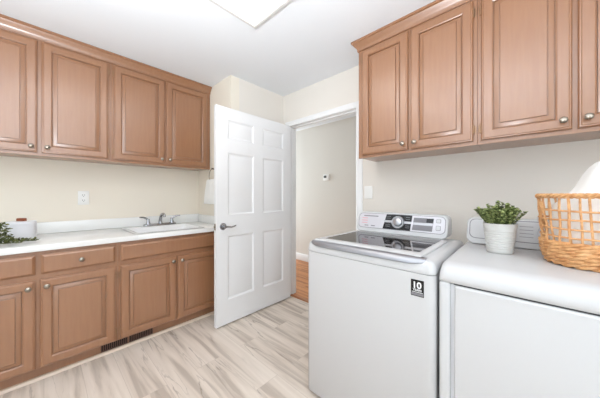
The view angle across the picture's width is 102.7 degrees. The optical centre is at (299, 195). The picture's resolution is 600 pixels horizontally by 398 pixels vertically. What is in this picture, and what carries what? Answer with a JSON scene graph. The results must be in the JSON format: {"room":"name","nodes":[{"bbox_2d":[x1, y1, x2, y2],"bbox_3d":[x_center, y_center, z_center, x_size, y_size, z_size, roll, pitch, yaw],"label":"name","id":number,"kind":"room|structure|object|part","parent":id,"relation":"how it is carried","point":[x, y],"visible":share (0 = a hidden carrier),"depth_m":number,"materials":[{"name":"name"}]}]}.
{"room":"laundry room","nodes":[
{"label":"laundry room","id":0,"kind":"room"},
{"bbox_2d":[0,156,198,223],"bbox_3d":[-2.406,-0.010,1.776,0.100,2.440,3.300,0,0,43],"label":"wall","id":1,"kind":"structure","parent":0,"point":[40,190],"depth_m":2.21,"materials":[{"name":"beige paint"}]},
{"bbox_2d":[0,28,110,163],"bbox_3d":[-2.019,-0.762,1.864,0.342,0.930,0.838,0,0,43],"label":"upper cabinet","id":2,"kind":"object","parent":1,"relation":"attached to","point":[55,101],"visible":1,"depth_m":1.83,"materials":[{"name":"brown wood"}]},
{"bbox_3d":[-2.066,-0.729,1.622,0.018,0.716,0.285,0,0,43],"label":"panel","id":3,"kind":"part","parent":2,"relation":"part of","materials":[{"name":"brown wood"}]},
{"bbox_3d":[-2.066,-0.729,1.622,0.020,0.822,0.391,0,0,43],"label":"door","id":4,"kind":"part","parent":2,"relation":"part of","materials":[{"name":"brown wood"}]},
{"bbox_3d":[-1.784,-0.729,1.923,0.020,0.822,0.390,0,0,43],"label":"door","id":5,"kind":"part","parent":2,"relation":"part of","materials":[{"name":"brown wood"}]},
{"bbox_3d":[-1.784,-0.729,1.923,0.018,0.716,0.284,0,0,43],"label":"panel","id":6,"kind":"part","parent":2,"relation":"part of","materials":[{"name":"brown wood"}]},
{"bbox_2d":[78,191,88,204],"bbox_3d":[-1.959,0.020,2.172,0.009,0.124,0.076,0,0,43],"label":"wall outlet","id":7,"kind":"object","parent":1,"relation":"attached to","point":[83,196],"visible":1,"depth_m":2.17,"materials":[{"name":"white plastic"}]},
{"bbox_2d":[0,214,197,236],"bbox_3d":[-1.835,0.267,2.295,0.021,0.095,1.758,0,0,43],"label":"backsplash","id":8,"kind":"structure","parent":1,"relation":"attached to","point":[95,224],"depth_m":2.25,"materials":[{"name":"white laminate"}]},
{"bbox_2d":[106,63,209,170],"bbox_3d":[-1.425,-0.762,2.498,0.342,0.930,0.898,0,0,43],"label":"upper cabinet","id":9,"kind":"object","parent":1,"relation":"attached to","point":[156,122],"visible":0.95,"depth_m":2.35,"materials":[{"name":"brown wood"}]},
{"bbox_2d":[0,14,211,94],"bbox_3d":[-1.607,-1.191,2.095,0.044,0.076,1.738,0,0,43],"label":"crown molding","id":10,"kind":"structure","parent":9,"relation":"attached to","point":[6,22],"depth_m":1.98,"materials":[{"name":"brown wood"}]},
{"bbox_3d":[-1.486,-0.729,2.242,0.020,0.822,0.405,0,0,43],"label":"door","id":11,"kind":"part","parent":9,"relation":"part of","materials":[{"name":"brown wood"}]},
{"bbox_3d":[-1.485,-0.729,2.241,0.018,0.716,0.299,0,0,43],"label":"panel","id":12,"kind":"part","parent":9,"relation":"part of","materials":[{"name":"brown wood"}]},
{"bbox_3d":[-1.194,-0.729,2.553,0.020,0.822,0.420,0,0,43],"label":"door","id":13,"kind":"part","parent":9,"relation":"part of","materials":[{"name":"brown wood"}]},
{"bbox_3d":[-1.193,-0.729,2.553,0.018,0.716,0.314,0,0,43],"label":"panel","id":14,"kind":"part","parent":9,"relation":"part of","materials":[{"name":"brown wood"}]},
{"bbox_2d":[0,259,319,397],"bbox_3d":[-0.652,1.235,1.571,6.300,0.050,5.400,0,0,43],"label":"floor","id":15,"kind":"structure","parent":0,"point":[263,353],"depth_m":1.71,"materials":[{"name":"beige wood"}]},
{"bbox_2d":[0,242,117,389],"bbox_3d":[-1.896,0.782,1.741,0.690,0.854,0.826,0,0,43],"label":"base cabinet","id":16,"kind":"object","parent":15,"relation":"on","point":[58,307],"visible":0.98,"depth_m":1.59,"materials":[{"name":"brown wood"}]},
{"bbox_3d":[-1.813,0.820,1.383,0.018,0.458,0.282,0,0,43],"label":"panel","id":17,"kind":"part","parent":16,"relation":"part of","materials":[{"name":"brown wood"}]},
{"bbox_3d":[-1.814,0.442,1.384,0.019,0.126,0.388,0,0,43],"label":"drawer","id":18,"kind":"part","parent":16,"relation":"part of","materials":[{"name":"brown wood"}]},
{"bbox_3d":[-1.813,0.820,1.383,0.020,0.564,0.388,0,0,43],"label":"door","id":19,"kind":"part","parent":16,"relation":"part of","materials":[{"name":"brown wood"}]},
{"bbox_3d":[-1.683,0.582,1.486,0.030,0.031,0.031,0,0,43],"label":"knob","id":20,"kind":"part","parent":16,"relation":"part of","materials":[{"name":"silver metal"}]},
{"bbox_3d":[-1.534,0.820,1.681,0.020,0.564,0.388,0,0,43],"label":"door","id":21,"kind":"part","parent":16,"relation":"part of","materials":[{"name":"brown wood"}]},
{"bbox_3d":[-1.533,0.442,1.683,0.019,0.126,0.384,0,0,43],"label":"drawer","id":22,"kind":"part","parent":16,"relation":"part of","materials":[{"name":"brown wood"}]},
{"bbox_3d":[-1.534,0.820,1.681,0.018,0.458,0.282,0,0,43],"label":"panel","id":23,"kind":"part","parent":16,"relation":"part of","materials":[{"name":"brown wood"}]},
{"bbox_2d":[118,231,213,342],"bbox_3d":[-1.302,0.782,2.375,0.690,0.854,0.910,0,0,43],"label":"base cabinet","id":24,"kind":"object","parent":15,"relation":"on","point":[164,283],"visible":0.6,"depth_m":2.06,"materials":[{"name":"brown wood"}]},
{"bbox_2d":[0,214,213,255],"bbox_3d":[-1.599,0.287,2.074,0.669,0.134,1.758,0,0,43],"label":"countertop","id":25,"kind":"structure","parent":24,"relation":"on","point":[77,233],"depth_m":2.01,"materials":[{"name":"white stone"}]},
{"bbox_2d":[0,222,39,243],"bbox_3d":[-1.918,0.223,1.482,0.424,0.166,0.165,0,0,-31],"label":"vine","id":26,"kind":"object","parent":25,"relation":"on","point":[12,239],"visible":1,"depth_m":1.53,"materials":[{"name":"green plant"}]},
{"bbox_2d":[5,218,36,238],"bbox_3d":[-2.028,0.239,1.748,0.152,0.151,0.152,0,0,43],"label":"canister","id":27,"kind":"object","parent":25,"relation":"on","point":[22,227],"visible":0.79,"depth_m":1.71,"materials":[{"name":"white ceramic"}]},
{"bbox_3d":[-2.028,0.197,1.748,0.152,0.026,0.152,0,0,43],"label":"lid","id":28,"kind":"part","parent":27,"relation":"part of","materials":[{"name":"white ceramic"}]},
{"bbox_3d":[-2.028,0.174,1.748,0.056,0.021,0.018,0,0,0],"label":"lid handle","id":29,"kind":"part","parent":27,"relation":"part of","materials":[{"name":"brown leather"}]},
{"bbox_2d":[139,213,179,226],"bbox_3d":[-1.426,0.241,2.481,0.163,0.135,0.384,0,0,43],"label":"faucet","id":30,"kind":"object","parent":25,"relation":"on","point":[148,223],"visible":1,"depth_m":2.48,"materials":[{"name":"silver metal"}]},
{"bbox_3d":[-1.550,0.249,2.409,0.045,0.083,0.104,0,0,16],"label":"handle","id":31,"kind":"part","parent":30,"relation":"part of","materials":[{"name":"silver metal"}]},
{"bbox_3d":[-1.466,0.298,2.519,0.054,0.021,0.310,0,0,43],"label":"plate","id":32,"kind":"part","parent":30,"relation":"part of","materials":[{"name":"silver metal"}]},
{"bbox_3d":[-1.424,0.232,2.479,0.157,0.117,0.042,0,0,43],"label":"spout","id":33,"kind":"part","parent":30,"relation":"part of","materials":[{"name":"silver metal"}]},
{"bbox_2d":[121,223,203,233],"bbox_3d":[-1.336,0.392,2.349,0.527,0.166,0.600,0,0,43],"label":"sink","id":34,"kind":"object","parent":25,"relation":"in","point":[178,226],"visible":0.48,"depth_m":2.40,"materials":[{"name":"grey ceramic"}]},
{"bbox_2d":[0,311,213,394],"bbox_3d":[-1.415,1.199,1.894,0.019,0.020,1.769,0,0,43],"label":"trim","id":35,"kind":"structure","parent":24,"relation":"attached to","point":[94,357],"depth_m":1.77,"materials":[{"name":"beige wood"}]},
{"bbox_2d":[101,328,152,352],"bbox_3d":[-1.384,1.149,1.937,0.006,0.074,0.347,0,0,43],"label":"floor register","id":36,"kind":"object","parent":24,"relation":"attached to","point":[145,333],"visible":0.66,"depth_m":1.92,"materials":[{"name":"black metal"}]},
{"bbox_2d":[102,337,126,350],"bbox_3d":[-1.447,1.149,1.873,0.002,0.074,0.167,0,0,43],"label":"grille","id":37,"kind":"object","parent":36,"relation":"attached to","point":[123,341],"depth_m":1.87,"materials":[{"name":"black metal"}]},
{"bbox_2d":[130,328,151,340],"bbox_3d":[-1.325,1.149,2.003,0.002,0.074,0.170,0,0,43],"label":"grille","id":38,"kind":"object","parent":36,"relation":"attached to","point":[145,333],"depth_m":2.00,"materials":[{"name":"black metal"}]},
{"bbox_3d":[-1.242,0.820,1.993,0.020,0.564,0.402,0,0,43],"label":"door","id":39,"kind":"part","parent":24,"relation":"part of","materials":[{"name":"brown wood"}]},
{"bbox_3d":[-1.241,0.820,1.993,0.018,0.458,0.296,0,0,43],"label":"panel","id":40,"kind":"part","parent":24,"relation":"part of","materials":[{"name":"brown wood"}]},
{"bbox_3d":[-0.943,0.820,2.311,0.020,0.564,0.442,0,0,43],"label":"door","id":41,"kind":"part","parent":24,"relation":"part of","materials":[{"name":"brown wood"}]},
{"bbox_3d":[-0.943,0.820,2.311,0.018,0.458,0.336,0,0,43],"label":"panel","id":42,"kind":"part","parent":24,"relation":"part of","materials":[{"name":"brown wood"}]},
{"bbox_2d":[308,211,463,397],"bbox_3d":[0.533,0.666,1.486,0.711,1.088,0.703,0,0,43],"label":"washing machine","id":43,"kind":"object","parent":15,"relation":"on","point":[373,290],"visible":0.94,"depth_m":1.23,"materials":[{"name":"white metal"}]},
{"bbox_3d":[0.479,0.269,1.445,0.614,0.010,0.510,0,0,43],"label":"lid","id":44,"kind":"part","parent":43,"relation":"part of","materials":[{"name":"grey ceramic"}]},
{"bbox_3d":[0.500,0.270,1.468,0.553,0.008,0.417,0,0,43],"label":"lid glass","id":45,"kind":"part","parent":43,"relation":"part of","materials":[{"name":"black"}]},
{"bbox_3d":[0.701,0.194,1.690,0.609,0.144,0.126,0,0,43],"label":"control panel","id":46,"kind":"part","parent":43,"relation":"part of","materials":[{"name":"white plastic"}]},
{"bbox_2d":[439,216,599,397],"bbox_3d":[1.058,0.666,1.005,0.691,1.088,0.687,0,0,43],"label":"dryer","id":47,"kind":"object","parent":15,"relation":"on","point":[519,324],"visible":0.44,"depth_m":0.85,"materials":[{"name":"white metal"}]},
{"bbox_3d":[0.842,0.770,0.774,0.691,0.836,0.044,0,0,43],"label":"frame","id":48,"kind":"part","parent":47,"relation":"part of","materials":[{"name":"white metal"}]},
{"bbox_2d":[474,200,527,253],"bbox_3d":[0.949,0.146,1.148,0.184,0.246,0.213,0,0,19],"label":"potted plant","id":49,"kind":"object","parent":47,"relation":"on","point":[500,226],"visible":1,"depth_m":1.10,"materials":[{"name":"green plant"}]},
{"bbox_3d":[0.952,0.199,1.143,0.129,0.139,0.129,0,0,43],"label":"pot","id":50,"kind":"part","parent":49,"relation":"part of","materials":[{"name":"grey ceramic"}]},
{"bbox_3d":[1.232,0.194,1.192,0.656,0.144,0.126,0,0,43],"label":"control panel","id":51,"kind":"part","parent":47,"relation":"part of","materials":[{"name":"white plastic"}]},
{"bbox_3d":[0.834,0.740,0.766,0.581,0.761,0.033,0,0,43],"label":"door","id":52,"kind":"part","parent":47,"relation":"part of","materials":[{"name":"white metal"}]},
{"bbox_2d":[535,193,599,272],"bbox_3d":[1.162,0.131,0.901,0.403,0.281,0.293,0,0,43],"label":"wicker basket","id":53,"kind":"object","parent":47,"relation":"on","point":[582,256],"visible":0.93,"depth_m":0.89,"materials":[{"name":"brown wicker"}]},
{"bbox_2d":[548,161,599,245],"bbox_3d":[1.163,0.054,0.898,0.343,0.396,0.238,0,0,43],"label":"bath towel","id":54,"kind":"object","parent":53,"relation":"in","point":[589,182],"visible":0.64,"depth_m":0.89,"materials":[{"name":"white fabric"}]},
{"bbox_2d":[0,0,434,130],"bbox_3d":[-0.652,-1.255,1.571,6.300,0.050,5.400,0,0,43],"label":"ceiling","id":55,"kind":"structure","parent":0,"point":[305,43],"depth_m":1.82,"materials":[{"name":"white paint"}]},
{"bbox_2d":[209,0,291,28],"bbox_3d":[-0.523,-1.219,1.092,0.598,0.022,1.218,0,0,43],"label":"recessed light","id":56,"kind":"object","parent":55,"relation":"in","point":[253,13],"visible":1,"depth_m":1.56,"materials":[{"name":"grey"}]},
{"bbox_2d":[199,75,238,215],"bbox_3d":[-0.975,-0.010,2.765,0.835,2.440,0.100,0,0,43],"label":"wall","id":57,"kind":"structure","parent":0,"point":[225,93],"depth_m":2.69,"materials":[{"name":"beige paint"}]},
{"bbox_3d":[-0.945,-0.228,2.633,0.161,0.180,0.049,0,0,43],"label":"towel ring","id":58,"kind":"object","parent":57,"relation":"attached to","visible":0},
{"bbox_2d":[204,179,213,203],"bbox_3d":[-0.956,-0.044,2.621,0.368,0.272,0.040,0,0,43],"label":"hand towel","id":59,"kind":"object","parent":58,"relation":"hanging from","point":[209,189],"visible":0.58,"depth_m":2.63,"materials":[{"name":"white fabric"}]},
{"bbox_2d":[239,78,282,123],"bbox_3d":[-0.420,-0.010,2.820,0.100,2.440,0.740,0,0,43],"label":"wall","id":60,"kind":"structure","parent":0,"point":[255,100],"depth_m":2.72,"materials":[{"name":"white paint"}]},
{"bbox_2d":[296,116,355,254],"bbox_3d":[0.650,-0.010,3.983,4.900,2.440,0.100,0,0,43],"label":"wall","id":61,"kind":"structure","parent":0,"point":[323,208],"depth_m":4.13,"materials":[{"name":"white paint"}]},
{"bbox_2d":[296,253,307,261],"bbox_3d":[0.574,1.147,3.975,4.800,0.125,0.015,0,0,43],"label":"baseboard","id":62,"kind":"structure","parent":61,"relation":"attached to","point":[299,256],"depth_m":4.46,"materials":[{"name":"white paint"}]},
{"bbox_2d":[323,174,329,180],"bbox_3d":[0.450,-0.310,4.080,0.125,0.104,0.030,0,0,43],"label":"thermostat","id":63,"kind":"object","parent":61,"relation":"attached to","point":[326,177],"visible":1,"depth_m":4.07,"materials":[{"name":"white plastic"}]},
{"bbox_2d":[283,65,599,243],"bbox_3d":[1.213,-0.010,1.721,3.785,2.440,0.110,0,0,43],"label":"wall","id":64,"kind":"structure","parent":0,"point":[452,185],"depth_m":1.71,"materials":[{"name":"white paint"}]},
{"bbox_2d":[214,104,289,328],"bbox_3d":[-0.446,0.186,2.518,0.154,2.023,0.966,0,0,43],"label":"door","id":65,"kind":"structure","parent":64,"relation":"in","point":[252,153],"depth_m":2.42,"materials":[{"name":"white paint"}]},
{"bbox_3d":[-0.662,0.284,2.218,0.060,0.066,0.140,0,0,43],"label":"handle","id":66,"kind":"part","parent":65,"relation":"part of","materials":[{"name":"silver metal"}]},
{"bbox_2d":[290,294,307,302],"bbox_3d":[0.225,1.207,2.616,0.920,0.006,0.055,0,0,43],"label":"threshold","id":67,"kind":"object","parent":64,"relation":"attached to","point":[292,295],"depth_m":2.83,"materials":[{"name":"brown wood"}]},
{"bbox_2d":[290,108,355,294],"bbox_3d":[0.240,0.178,2.632,0.960,2.063,0.110,0,0,43],"label":"trim","id":68,"kind":"structure","parent":64,"relation":"attached to","point":[292,128],"depth_m":2.94,"materials":[{"name":"white paint"}]},
{"bbox_2d":[285,101,362,230],"bbox_3d":[0.197,0.157,2.586,1.046,2.106,0.018,0,0,43],"label":"trim","id":69,"kind":"structure","parent":64,"relation":"attached to","point":[359,162],"depth_m":2.26,"materials":[{"name":"white paint"}]},
{"bbox_2d":[364,186,372,198],"bbox_3d":[0.625,-0.030,2.192,0.080,0.116,0.006,0,0,43],"label":"wall plate","id":70,"kind":"object","parent":64,"relation":"attached to","point":[368,190],"visible":1,"depth_m":2.19,"materials":[{"name":"white plastic"}]},
{"bbox_2d":[359,0,483,161],"bbox_3d":[0.838,-0.762,1.756,0.772,0.930,0.350,0,0,43],"label":"upper cabinet","id":71,"kind":"object","parent":64,"relation":"attached to","point":[418,85],"visible":1,"depth_m":1.60,"materials":[{"name":"brown wood"}]},
{"bbox_3d":[0.617,-0.729,1.777,0.244,0.716,0.018,0,0,43],"label":"panel","id":72,"kind":"part","parent":71,"relation":"part of","materials":[{"name":"brown wood"}]},
{"bbox_3d":[0.618,-0.729,1.777,0.350,0.822,0.020,0,0,43],"label":"door","id":73,"kind":"part","parent":71,"relation":"part of","materials":[{"name":"brown wood"}]},
{"bbox_2d":[351,0,471,52],"bbox_3d":[1.099,-1.191,1.516,1.570,0.076,0.344,0,0,43],"label":"crown molding","id":74,"kind":"structure","parent":71,"relation":"attached to","point":[435,8],"depth_m":1.65,"materials":[{"name":"brown wood"}]},
{"bbox_3d":[0.885,-0.729,1.525,0.245,0.716,0.018,0,0,43],"label":"panel","id":75,"kind":"part","parent":71,"relation":"part of","materials":[{"name":"brown wood"}]},
{"bbox_3d":[0.886,-0.729,1.526,0.351,0.822,0.020,0,0,43],"label":"door","id":76,"kind":"part","parent":71,"relation":"part of","materials":[{"name":"brown wood"}]},
{"bbox_2d":[477,0,599,150],"bbox_3d":[1.395,-0.762,1.234,0.752,0.930,0.350,0,0,43],"label":"upper cabinet","id":77,"kind":"object","parent":64,"relation":"attached to","point":[538,61],"visible":1,"depth_m":1.22,"materials":[{"name":"brown wood"}]},
{"bbox_3d":[1.168,-0.729,1.260,0.242,0.716,0.018,0,0,43],"label":"panel","id":78,"kind":"part","parent":77,"relation":"part of","materials":[{"name":"brown wood"}]},
{"bbox_3d":[1.168,-0.729,1.261,0.348,0.822,0.020,0,0,43],"label":"door","id":79,"kind":"part","parent":77,"relation":"part of","materials":[{"name":"brown wood"}]},
{"bbox_3d":[1.256,-0.360,1.144,0.031,0.031,0.030,0,0,43],"label":"knob","id":80,"kind":"part","parent":77,"relation":"part of","materials":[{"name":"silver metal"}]},
{"bbox_3d":[1.435,-0.729,1.011,0.348,0.822,0.020,0,0,43],"label":"door","id":81,"kind":"part","parent":77,"relation":"part of","materials":[{"name":"brown wood"}]},
{"bbox_3d":[1.313,-0.360,1.091,0.031,0.031,0.030,0,0,43],"label":"knob","id":82,"kind":"part","parent":77,"relation":"part of","materials":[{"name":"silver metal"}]},
{"bbox_3d":[1.435,-0.729,1.010,0.242,0.716,0.018,0,0,43],"label":"panel","id":83,"kind":"part","parent":77,"relation":"part of","materials":[{"name":"brown wood"}]}
]}

